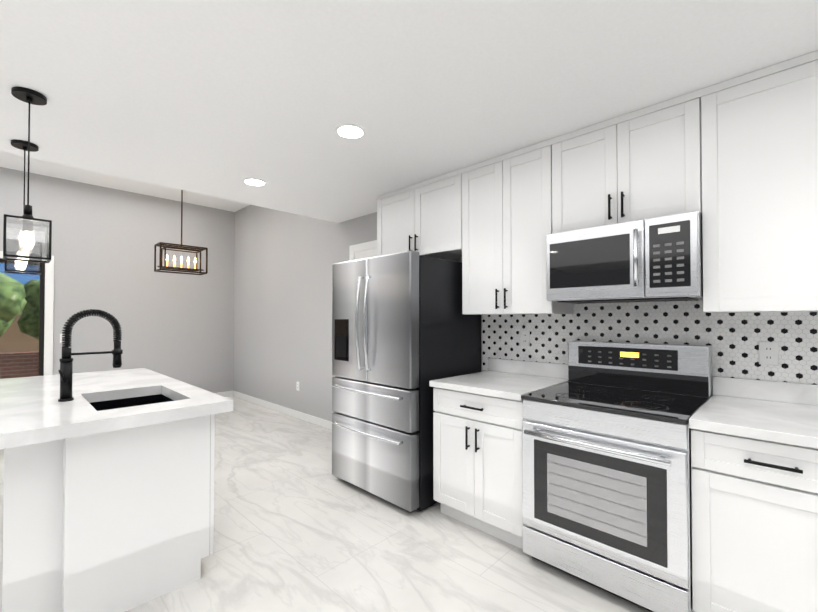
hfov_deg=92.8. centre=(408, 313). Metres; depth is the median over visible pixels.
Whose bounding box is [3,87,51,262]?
pendant light
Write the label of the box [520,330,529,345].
outlet
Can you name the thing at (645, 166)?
upper cabinet
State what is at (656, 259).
microwave
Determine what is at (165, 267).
chandelier
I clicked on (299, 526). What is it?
floor
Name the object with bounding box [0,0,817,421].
wall
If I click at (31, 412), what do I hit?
island countertop
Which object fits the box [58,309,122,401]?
faucet
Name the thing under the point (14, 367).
brick wall
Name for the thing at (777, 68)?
cabinet filler
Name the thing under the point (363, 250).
door frame
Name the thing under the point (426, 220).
upper cabinet
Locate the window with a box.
[0,258,44,378]
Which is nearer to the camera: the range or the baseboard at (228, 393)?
the range
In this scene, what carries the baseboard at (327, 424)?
attached to the wall at (146, 114)
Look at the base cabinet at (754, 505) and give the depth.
1.51 m
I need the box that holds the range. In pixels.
[521,340,711,611]
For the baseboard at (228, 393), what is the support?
attached to the wall at (146, 114)
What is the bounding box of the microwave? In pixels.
[546,211,702,303]
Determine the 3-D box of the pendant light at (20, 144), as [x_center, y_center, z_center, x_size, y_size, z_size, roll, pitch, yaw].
[-2.510,-0.685,2.539,0.169,0.844,0.169,-1,-1,44]
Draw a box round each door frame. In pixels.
[0,251,53,375]
[349,240,376,260]
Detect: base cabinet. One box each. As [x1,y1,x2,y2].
[433,387,523,548]
[691,429,817,611]
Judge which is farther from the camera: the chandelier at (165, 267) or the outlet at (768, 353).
the chandelier at (165, 267)
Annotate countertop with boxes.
[0,368,232,449]
[429,358,567,400]
[689,376,817,448]
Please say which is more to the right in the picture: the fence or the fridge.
the fridge
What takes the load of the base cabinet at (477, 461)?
on the floor
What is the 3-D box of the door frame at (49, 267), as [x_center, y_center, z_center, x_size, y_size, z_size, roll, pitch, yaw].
[-5.360,0.314,4.372,0.017,2.165,2.020,-1,-1,44]
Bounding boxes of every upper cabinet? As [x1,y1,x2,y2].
[377,174,461,259]
[462,145,572,314]
[552,98,701,232]
[701,60,817,312]
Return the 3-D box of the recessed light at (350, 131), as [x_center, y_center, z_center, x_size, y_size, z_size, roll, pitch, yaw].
[-0.357,-1.108,2.376,0.196,0.004,0.196,-1,-1,44]
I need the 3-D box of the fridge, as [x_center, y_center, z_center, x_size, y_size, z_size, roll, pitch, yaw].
[-0.048,0.481,3.199,0.915,1.800,0.912,-1,-1,44]
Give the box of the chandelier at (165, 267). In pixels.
[154,190,207,274]
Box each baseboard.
[215,391,231,396]
[232,391,331,429]
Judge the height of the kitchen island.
0.865 m
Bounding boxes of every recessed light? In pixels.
[242,178,266,186]
[334,124,366,139]
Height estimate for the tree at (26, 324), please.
1.809 m
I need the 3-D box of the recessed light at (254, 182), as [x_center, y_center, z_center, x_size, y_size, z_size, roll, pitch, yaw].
[-1.289,-1.096,3.255,0.196,0.004,0.196,-1,-1,44]
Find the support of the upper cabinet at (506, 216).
attached to the wall at (146, 114)
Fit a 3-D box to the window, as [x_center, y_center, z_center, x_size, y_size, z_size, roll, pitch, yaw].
[-5.414,0.358,4.423,0.070,2.079,1.848,-1,-1,44]
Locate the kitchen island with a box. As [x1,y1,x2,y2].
[2,416,214,611]
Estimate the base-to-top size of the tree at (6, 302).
1.910 m
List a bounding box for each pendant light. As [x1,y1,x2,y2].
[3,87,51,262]
[4,139,41,274]
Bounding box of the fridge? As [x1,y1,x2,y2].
[332,250,480,511]
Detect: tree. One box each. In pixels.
[0,272,26,336]
[17,279,39,339]
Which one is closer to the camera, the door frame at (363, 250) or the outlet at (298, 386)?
the door frame at (363, 250)
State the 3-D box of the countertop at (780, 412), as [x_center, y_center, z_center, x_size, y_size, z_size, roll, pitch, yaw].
[1.903,0.406,1.423,1.339,0.140,0.737,-1,-1,44]
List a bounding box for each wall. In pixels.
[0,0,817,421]
[0,351,38,378]
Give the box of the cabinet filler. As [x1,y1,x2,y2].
[377,50,817,200]
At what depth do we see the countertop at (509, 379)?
2.68 m
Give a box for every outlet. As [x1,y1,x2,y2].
[296,382,299,390]
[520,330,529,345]
[759,342,778,364]
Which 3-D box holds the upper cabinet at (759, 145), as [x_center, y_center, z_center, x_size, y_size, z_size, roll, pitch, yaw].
[1.765,-0.543,1.825,0.599,1.070,0.373,-1,-1,44]
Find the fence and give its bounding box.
[0,313,38,352]
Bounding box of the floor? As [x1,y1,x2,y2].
[0,396,649,611]

